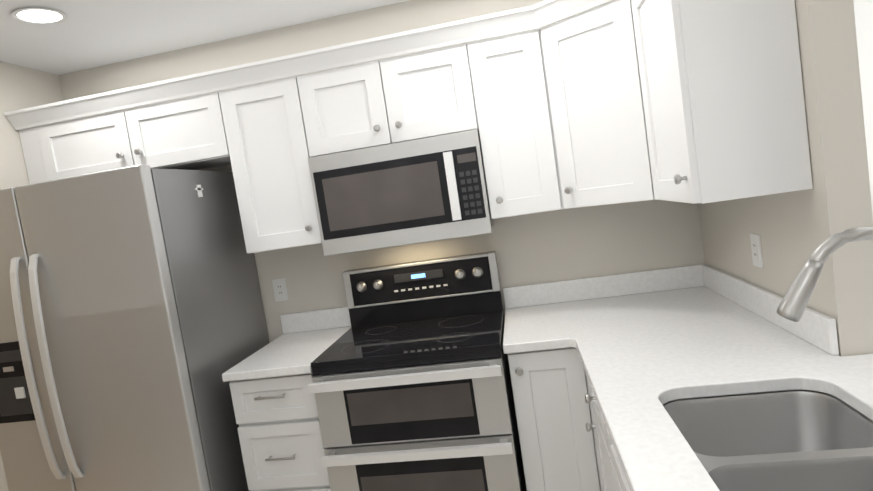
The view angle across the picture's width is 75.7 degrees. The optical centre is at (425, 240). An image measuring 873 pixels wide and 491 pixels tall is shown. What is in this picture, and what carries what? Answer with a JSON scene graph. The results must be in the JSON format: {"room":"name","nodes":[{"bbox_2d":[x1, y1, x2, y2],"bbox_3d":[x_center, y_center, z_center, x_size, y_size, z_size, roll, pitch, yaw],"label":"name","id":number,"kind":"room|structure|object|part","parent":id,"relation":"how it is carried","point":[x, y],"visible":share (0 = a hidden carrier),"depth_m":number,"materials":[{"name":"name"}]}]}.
{"room":"kitchen","nodes":[
{"label":"kitchen","id":0,"kind":"room"},
{"bbox_2d":[0,61,64,490],"bbox_3d":[-1.895,0.363,2.758,0.100,2.450,0.731,-8,4,10],"label":"wall","id":1,"kind":"structure","parent":0,"point":[21,87],"depth_m":2.71,"materials":[{"name":"beige paint"}]},
{"bbox_2d":[0,0,409,74],"bbox_3d":[0.649,-1.179,1.341,8.400,0.050,6.700,-8,4,10],"label":"ceiling","id":2,"kind":"structure","parent":0,"point":[87,34],"depth_m":2.56,"materials":[{"name":"white paint"}]},
{"bbox_2d":[11,6,67,24],"bbox_3d":[-1.527,-0.890,2.226,0.190,0.008,0.190,-8,4,10],"label":"recessed light","id":3,"kind":"object","parent":2,"relation":"in","point":[40,15],"visible":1,"depth_m":2.22,"materials":[{"name":"white plastic"}]},
{"bbox_2d":[58,0,872,341],"bbox_3d":[1.627,-0.153,2.571,7.180,2.450,0.100,-8,4,10],"label":"wall","id":4,"kind":"structure","parent":0,"point":[588,242],"depth_m":2.73,"materials":[{"name":"beige paint"}]},
{"bbox_2d":[32,88,231,181],"bbox_3d":[-1.359,-0.484,2.792,0.957,0.294,0.327,-8,4,10],"label":"upper cabinet","id":5,"kind":"object","parent":4,"relation":"attached to","point":[189,133],"depth_m":2.63,"materials":[{"name":"white wood"}]},
{"bbox_2d":[220,72,321,252],"bbox_3d":[-0.674,-0.348,2.696,0.376,0.750,0.327,-8,4,10],"label":"upper cabinet","id":6,"kind":"object","parent":4,"relation":"attached to","point":[268,133],"depth_m":2.54,"materials":[{"name":"white wood"}]},
{"bbox_2d":[272,278,288,301],"bbox_3d":[-0.758,0.259,2.935,0.072,0.116,0.008,-8,4,10],"label":"electrical outlet","id":7,"kind":"object","parent":4,"relation":"attached to","point":[280,290],"visible":1,"depth_m":2.93,"materials":[{"name":"white plastic"}]},
{"bbox_2d":[296,36,479,156],"bbox_3d":[-0.149,-0.616,2.586,0.759,0.362,0.327,-8,4,10],"label":"upper cabinet","id":8,"kind":"object","parent":4,"relation":"attached to","point":[431,93],"depth_m":2.42,"materials":[{"name":"white wood"}]},
{"bbox_2d":[308,129,492,255],"bbox_3d":[-0.095,-0.212,2.579,0.753,0.440,0.401,-8,4,10],"label":"over-the-range microwave","id":9,"kind":"object","parent":8,"relation":"attached to","point":[429,189],"visible":1,"depth_m":2.42,"materials":[{"name":"silver metal"}]},
{"bbox_2d":[280,264,701,334],"bbox_3d":[0.271,0.299,2.768,2.096,0.102,0.018,-8,4,10],"label":"backsplash","id":10,"kind":"structure","parent":4,"relation":"attached to","point":[666,279],"depth_m":2.68,"materials":[{"name":"white stone"}]},
{"bbox_2d":[468,24,559,218],"bbox_3d":[0.397,-0.495,2.512,0.300,0.750,0.327,-8,4,10],"label":"upper cabinet","id":11,"kind":"object","parent":4,"relation":"attached to","point":[516,148],"depth_m":2.36,"materials":[{"name":"white wood"}]},
{"bbox_2d":[538,0,651,208],"bbox_3d":[0.658,-0.548,2.190,0.316,0.822,0.242,-8,4,10],"label":"upper cabinet","id":12,"kind":"object","parent":4,"relation":"attached to","point":[588,54],"depth_m":2.18,"materials":[{"name":"white wood"}]},
{"bbox_2d":[503,287,872,490],"bbox_3d":[0.696,0.478,0.511,1.313,0.035,4.356,-8,4,10],"label":"countertop","id":13,"kind":"structure","parent":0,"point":[588,376],"depth_m":1.89,"materials":[{"name":"white stone"}]},
{"bbox_2d":[658,383,872,490],"bbox_3d":[0.774,0.534,1.151,0.460,0.219,0.710,-8,4,10],"label":"sink","id":14,"kind":"object","parent":13,"relation":"in","point":[795,436],"depth_m":1.42,"materials":[{"name":"silver metal"}]},
{"bbox_2d":[766,227,872,362],"bbox_3d":[0.867,0.181,1.111,0.287,0.409,0.111,-8,4,10],"label":"faucet","id":15,"kind":"object","parent":13,"relation":"on","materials":[{"name":"silver metal"}]},
{"bbox_2d":[698,0,872,355],"bbox_3d":[0.965,0.114,0.383,0.106,2.450,4.459,-8,4,10],"label":"wall","id":16,"kind":"structure","parent":0,"point":[794,230],"depth_m":1.52,"materials":[{"name":"beige paint"}]},
{"bbox_2d":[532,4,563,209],"bbox_3d":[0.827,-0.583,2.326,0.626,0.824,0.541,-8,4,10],"label":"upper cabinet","id":17,"kind":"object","parent":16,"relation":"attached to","point":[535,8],"depth_m":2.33,"materials":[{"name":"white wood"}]},
{"bbox_2d":[628,0,812,203],"bbox_3d":[0.900,-0.553,1.788,0.311,0.824,0.475,-8,4,10],"label":"upper cabinet","id":18,"kind":"object","parent":16,"relation":"attached to","point":[683,101],"depth_m":1.57,"materials":[{"name":"white wood"}]},
{"bbox_2d":[702,264,809,342],"bbox_3d":[0.946,0.375,0.451,0.018,0.102,4.336,-8,4,10],"label":"backsplash","id":19,"kind":"structure","parent":16,"relation":"attached to","point":[748,295],"depth_m":2.13,"materials":[{"name":"white stone"}]},
{"bbox_2d":[750,233,762,267],"bbox_3d":[1.173,0.036,1.992,0.008,0.116,0.072,-8,4,10],"label":"electrical outlet","id":20,"kind":"object","parent":16,"relation":"attached to","point":[756,249],"visible":0.98,"depth_m":1.98,"materials":[{"name":"white plastic"}]},
{"bbox_3d":[1.020,1.286,1.530,8.400,0.050,6.700,-8,4,10],"label":"floor","id":21,"kind":"structure","parent":0,"visible":0},
{"bbox_2d":[0,165,269,490],"bbox_3d":[-1.323,0.619,2.626,0.894,1.794,0.842,-8,4,10],"label":"fridge","id":22,"kind":"object","parent":21,"relation":"on","point":[133,327],"visible":1,"depth_m":2.25,"materials":[{"name":"silver metal"}]},
{"bbox_2d":[229,375,330,490],"bbox_3d":[-0.533,0.962,2.658,0.373,0.879,0.616,-8,4,10],"label":"base cabinet","id":23,"kind":"object","parent":21,"relation":"on","point":[279,431],"depth_m":2.35,"materials":[{"name":"white wood"}]},
{"bbox_2d":[222,327,350,382],"bbox_3d":[-0.601,0.512,2.608,0.390,0.035,0.646,-8,4,10],"label":"countertop","id":24,"kind":"structure","parent":23,"relation":"on","point":[292,354],"depth_m":2.45,"materials":[{"name":"white stone"}]},
{"bbox_2d":[308,251,526,490],"bbox_3d":[0.003,0.730,2.482,0.758,1.205,0.717,-8,4,10],"label":"range","id":25,"kind":"object","parent":21,"relation":"on","point":[410,386],"visible":1,"depth_m":2.21,"materials":[{"name":"silver metal"}]},
{"bbox_3d":[-0.063,0.641,2.171,0.754,0.290,0.103,-8,4,10],"label":"door","id":26,"kind":"part","parent":25,"relation":"part of","materials":[{"name":"silver metal"}]},
{"bbox_3d":[-0.002,1.048,2.202,0.754,0.520,0.103,-8,4,10],"label":"door","id":27,"kind":"part","parent":25,"relation":"part of","materials":[{"name":"silver metal"}]}
]}

